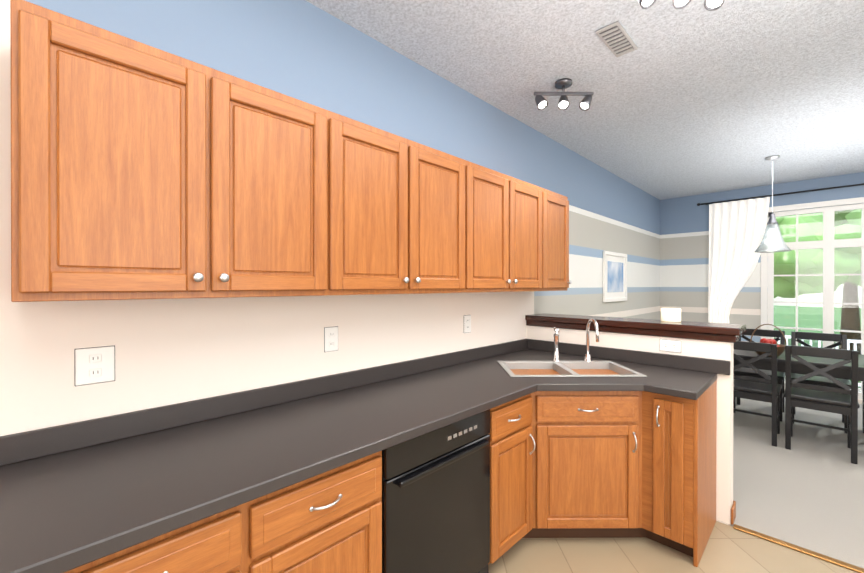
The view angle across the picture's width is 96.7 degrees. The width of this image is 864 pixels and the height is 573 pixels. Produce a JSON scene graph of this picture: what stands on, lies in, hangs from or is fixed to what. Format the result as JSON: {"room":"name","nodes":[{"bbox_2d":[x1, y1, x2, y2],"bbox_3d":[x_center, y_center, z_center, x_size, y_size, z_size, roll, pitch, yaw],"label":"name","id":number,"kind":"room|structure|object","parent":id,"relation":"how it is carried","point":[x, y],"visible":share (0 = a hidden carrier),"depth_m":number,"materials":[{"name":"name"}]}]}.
{"room":"kitchen","nodes":[
{"label":"kitchen","id":0,"kind":"room"},
{"bbox_2d":[0,0,659,435],"bbox_3d":[0.241,0.029,2.776,0.100,2.810,9.800,0,0,45],"label":"wall","id":1,"kind":"structure","parent":0,"point":[170,352],"depth_m":1.82,"materials":[{"name":"paint"}]},
{"bbox_2d":[74,345,114,385],"bbox_3d":[-1.141,0.268,1.302,0.009,0.124,0.104,0,0,45],"label":"outlet","id":2,"kind":"object","parent":1,"relation":"attached to","point":[94,365],"visible":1,"depth_m":1.30,"materials":[{"name":"white plastic"}]},
{"bbox_2d":[10,0,349,301],"bbox_3d":[-0.821,-0.345,1.392,0.327,0.766,0.941,0,0,45],"label":"upper cabinet","id":3,"kind":"object","parent":1,"relation":"attached to","point":[139,170],"depth_m":1.16,"materials":[{"name":"brown wood"}]},
{"bbox_2d":[0,339,527,466],"bbox_3d":[-0.243,0.488,2.197,0.021,0.084,2.997,0,0,45],"label":"backsplash","id":4,"kind":"structure","parent":1,"relation":"attached to","point":[14,448],"depth_m":1.51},
{"bbox_2d":[324,326,337,351],"bbox_3d":[-0.508,0.266,1.941,0.009,0.124,0.079,0,0,45],"label":"outlet","id":5,"kind":"object","parent":1,"relation":"attached to","point":[330,338],"visible":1,"depth_m":1.94,"materials":[{"name":"white plastic"}]},
{"bbox_2d":[346,117,477,294],"bbox_3d":[-0.227,-0.347,1.993,0.327,0.766,1.005,0,0,45],"label":"upper cabinet","id":6,"kind":"object","parent":1,"relation":"attached to","point":[414,205],"depth_m":1.88,"materials":[{"name":"brown wood"}]},
{"bbox_2d":[464,315,470,332],"bbox_3d":[0.252,0.264,2.709,0.009,0.124,0.079,0,0,45],"label":"outlet","id":7,"kind":"object","parent":1,"relation":"attached to","point":[467,323],"visible":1,"depth_m":2.70,"materials":[{"name":"white plastic"}]},
{"bbox_2d":[478,165,549,291],"bbox_3d":[0.390,-0.348,2.617,0.327,0.766,1.005,0,0,45],"label":"upper cabinet","id":8,"kind":"object","parent":1,"relation":"attached to","point":[514,214],"depth_m":2.52,"materials":[{"name":"brown wood"}]},
{"bbox_2d":[550,191,571,290],"bbox_3d":[0.830,-0.349,3.062,0.327,0.766,0.503,0,0,45],"label":"upper cabinet","id":9,"kind":"object","parent":1,"relation":"attached to","point":[559,204],"depth_m":3.01,"materials":[{"name":"brown wood"}]},
{"bbox_2d":[603,251,626,301],"bbox_3d":[2.258,-0.116,4.719,0.027,0.600,0.760,0,0,45],"label":"picture frame","id":10,"kind":"object","parent":1,"relation":"attached to","point":[614,276],"visible":1,"depth_m":4.69,"materials":[{"name":"white"}]},
{"bbox_2d":[306,0,863,199],"bbox_3d":[1.912,-1.412,1.119,4.800,0.080,9.800,0,0,45],"label":"ceiling","id":11,"kind":"structure","parent":0,"point":[693,97],"depth_m":2.49,"materials":[{"name":"white paint"}]},
{"bbox_2d":[534,78,593,110],"bbox_3d":[0.881,-1.280,2.581,0.294,0.186,0.306,0,0,45],"label":"track spotlight","id":12,"kind":"object","parent":11,"relation":"attached to","point":[563,84],"visible":1,"depth_m":2.57,"materials":[{"name":"silver metal"}]},
{"bbox_2d":[595,21,637,56],"bbox_3d":[1.030,-1.363,2.132,0.120,0.017,0.320,0,0,45],"label":"ceiling vent","id":13,"kind":"object","parent":11,"relation":"in","point":[615,38],"visible":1,"depth_m":2.11,"materials":[{"name":"grey metal"}]},
{"bbox_2d":[637,0,723,10],"bbox_3d":[1.056,-1.277,1.635,0.294,0.186,0.306,0,0,45],"label":"track spotlight","id":14,"kind":"object","parent":11,"relation":"attached to","point":[711,5],"visible":1,"depth_m":1.63,"materials":[{"name":"white glass"}]},
{"bbox_2d":[754,155,791,252],"bbox_3d":[3.628,-0.874,4.093,0.300,1.005,0.300,0,0,45],"label":"pendant lamp","id":15,"kind":"object","parent":11,"relation":"hanging from","point":[772,241],"visible":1,"depth_m":4.05,"materials":[{"name":"white glass"}]},
{"bbox_2d":[526,325,733,524],"bbox_3d":[1.339,0.884,2.831,1.385,1.100,0.120,0,0,45],"label":"wall","id":16,"kind":"structure","parent":0,"point":[717,350],"depth_m":2.36,"materials":[{"name":"white paint"}]},
{"bbox_2d":[528,339,729,374],"bbox_3d":[1.295,0.486,2.770,1.361,0.084,0.020,0,0,45],"label":"backsplash","id":17,"kind":"structure","parent":16,"relation":"attached to","point":[689,363],"depth_m":2.61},
{"bbox_2d":[525,313,745,342],"bbox_3d":[1.407,0.288,2.865,1.427,0.089,0.315,0,0,45],"label":"bar","id":18,"kind":"object","parent":16,"relation":"on","point":[721,332],"visible":1,"depth_m":2.62,"materials":[{"name":"brown wood"}]},
{"bbox_2d":[661,308,680,321],"bbox_3d":[1.670,0.195,2.685,0.120,0.096,0.120,0,0,45],"label":"candle","id":19,"kind":"object","parent":18,"relation":"on","point":[670,314],"visible":1,"depth_m":2.64,"materials":[{"name":"white wax"}]},
{"bbox_2d":[660,339,680,352],"bbox_3d":[1.562,0.390,2.519,0.124,0.079,0.009,0,0,45],"label":"outlet","id":20,"kind":"object","parent":16,"relation":"attached to","point":[670,345],"visible":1,"depth_m":2.52,"materials":[{"name":"white plastic"}]},
{"bbox_2d":[731,500,735,518],"bbox_3d":[1.403,1.379,2.864,1.366,0.091,0.014,0,0,45],"label":"baseboard","id":21,"kind":"structure","parent":16,"relation":"attached to","point":[733,512],"depth_m":2.33,"materials":[{"name":"brown wood"}]},
{"bbox_2d":[488,521,857,572],"bbox_3d":[0.453,1.482,-0.348,4.800,0.080,5.650,0,0,45],"label":"floor","id":22,"kind":"structure","parent":0,"point":[729,549],"depth_m":2.04,"materials":[{"name":"beige tile"}]},
{"bbox_2d":[444,347,667,537],"bbox_3d":[0.809,0.981,2.525,1.057,0.906,1.054,0,0,45],"label":"sink","id":23,"kind":"object","parent":22,"relation":"on","point":[617,515],"depth_m":2.21,"materials":[{"name":"brown wood"}]},
{"bbox_2d":[640,379,716,566],"bbox_3d":[1.409,1.003,2.238,0.316,0.864,0.619,0,0,45],"label":"base cabinet","id":24,"kind":"object","parent":22,"relation":"on","point":[678,476],"depth_m":2.04,"materials":[{"name":"brown wood"}]},
{"bbox_2d":[0,367,716,572],"bbox_3d":[0.219,0.551,1.741,1.319,0.039,2.997,0,0,45],"label":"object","id":25,"kind":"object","parent":24,"relation":"on","point":[441,470],"depth_m":1.38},
{"bbox_2d":[382,409,489,572],"bbox_3d":[-0.125,1.000,1.790,0.570,0.849,0.628,0,0,45],"label":"dishwasher","id":26,"kind":"object","parent":25,"relation":"in","point":[436,481],"depth_m":1.58,"materials":[{"name":"black metal"}]},
{"bbox_2d":[497,361,646,376],"bbox_3d":[0.858,0.620,2.477,0.888,0.195,0.888,0,0,45],"label":"sink","id":27,"kind":"object","parent":25,"relation":"in","point":[504,368],"depth_m":2.57,"materials":[{"name":"silver metal"}]},
{"bbox_2d":[553,319,598,361],"bbox_3d":[0.987,0.370,2.621,0.299,0.305,0.274,0,0,45],"label":"faucet","id":28,"kind":"object","parent":25,"relation":"on","point":[556,331],"depth_m":2.66,"materials":[{"name":"silver metal"}]},
{"bbox_2d":[733,524,863,572],"bbox_3d":[2.934,1.432,1.166,3.196,0.012,0.045,0,0,45],"label":"threshold strip","id":29,"kind":"object","parent":22,"relation":"on","point":[804,550],"depth_m":2.08,"materials":[{"name":"gold metal"}]},
{"bbox_2d":[660,172,863,403],"bbox_3d":[5.323,0.024,4.571,4.600,2.810,0.100,0,0,45],"label":"wall","id":30,"kind":"structure","parent":0,"point":[684,254],"depth_m":5.75,"materials":[{"name":"paint"}]},
{"bbox_2d":[697,183,863,205],"bbox_3d":[5.354,-1.216,4.386,3.883,0.044,0.109,0,0,45],"label":"curtain rod","id":31,"kind":"object","parent":30,"relation":"attached to","point":[698,204],"visible":1,"depth_m":5.04,"materials":[{"name":"black metal"}]},
{"bbox_2d":[708,197,769,366],"bbox_3d":[4.289,0.097,5.396,0.690,2.600,0.080,0,0,45],"label":"curtain","id":32,"kind":"object","parent":31,"relation":"hanging from","point":[736,230],"visible":0.62,"depth_m":5.44,"materials":[{"name":"fabric"}]},
{"bbox_2d":[761,197,863,399],"bbox_3d":[5.633,0.177,4.245,3.040,2.505,0.104,0,0,45],"label":"window","id":33,"kind":"structure","parent":30,"relation":"attached to","point":[828,244],"depth_m":4.87,"materials":[{"name":"white wood"}]},
{"bbox_2d":[718,398,863,567],"bbox_3d":[3.898,1.469,3.135,4.800,0.088,4.150,0,0,45],"label":"floor","id":34,"kind":"structure","parent":0,"point":[806,491],"depth_m":2.79,"materials":[{"name":"beige carpet"}]},
{"bbox_2d":[733,341,781,446],"bbox_3d":[3.049,0.964,3.697,0.450,0.916,0.513,0,0,45],"label":"dining chair","id":35,"kind":"object","parent":34,"relation":"on","point":[767,386],"visible":0.54,"depth_m":3.51,"materials":[{"name":"black wood"}]},
{"bbox_2d":[733,328,784,421],"bbox_3d":[3.699,0.963,4.353,0.450,0.916,0.513,0,0,45],"label":"dining chair","id":36,"kind":"object","parent":34,"relation":"on","point":[743,371],"visible":0.4,"depth_m":4.33,"materials":[{"name":"black wood"}]},
{"bbox_2d":[733,349,863,432],"bbox_3d":[3.545,1.046,3.857,1.300,0.751,0.900,0,0,45],"label":"dining table","id":37,"kind":"object","parent":34,"relation":"on","point":[840,372],"visible":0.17,"depth_m":3.53,"materials":[{"name":"black wood"}]},
{"bbox_2d":[750,324,786,356],"bbox_3d":[3.248,0.515,3.712,0.270,0.310,0.268,0,0,45],"label":"fruit bowl","id":38,"kind":"object","parent":37,"relation":"on","point":[780,349],"visible":0.33,"depth_m":3.67,"materials":[{"name":"brown metal"}]},
{"bbox_2d":[791,331,850,433],"bbox_3d":[4.040,0.964,4.016,0.450,0.916,0.513,0,0,45],"label":"dining chair","id":39,"kind":"object","parent":34,"relation":"on","point":[820,380],"visible":0.31,"depth_m":4.05,"materials":[{"name":"black wood"}]},
{"bbox_2d":[784,345,859,463],"bbox_3d":[3.391,0.965,3.360,0.450,0.916,0.513,0,0,45],"label":"dining chair","id":40,"kind":"object","parent":34,"relation":"on","point":[846,397],"visible":1,"depth_m":3.23,"materials":[{"name":"black wood"}]},
{"label":"outside","id":41,"kind":"structure","parent":0,"visible":0},
{"bbox_2d":[774,306,860,387],"bbox_3d":[25.879,2.433,21.518,70.000,0.300,52.900,0,0,45],"label":"ground","id":42,"kind":"structure","parent":41,"point":[803,312],"depth_m":26.42,"materials":[{"name":"green plant"}]},
{"bbox_2d":[774,213,860,297],"bbox_3d":[7.744,-0.185,9.329,3.683,5.184,3.443,0,0,45],"label":"tree","id":43,"kind":"object","parent":42,"relation":"on","point":[785,225],"depth_m":8.17,"materials":[{"name":"green plant"}]},
{"bbox_2d":[778,335,860,391],"bbox_3d":[7.066,1.676,5.665,8.545,1.299,3.899,0,0,45],"label":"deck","id":44,"kind":"object","parent":42,"relation":"on","point":[849,341],"depth_m":7.36,"materials":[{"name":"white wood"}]},
{"bbox_2d":[834,210,860,353],"bbox_3d":[13.278,-1.607,11.853,5.076,8.040,5.408,0,0,45],"label":"tree","id":45,"kind":"object","parent":42,"relation":"on","point":[853,319],"depth_m":12.15,"materials":[{"name":"green plant"}]},
{"bbox_2d":[845,209,861,286],"bbox_3d":[10.913,-0.359,7.679,3.933,5.438,4.016,0,0,45],"label":"tree","id":46,"kind":"object","parent":42,"relation":"on","point":[857,222],"depth_m":8.86,"materials":[{"name":"green plant"}]}
]}

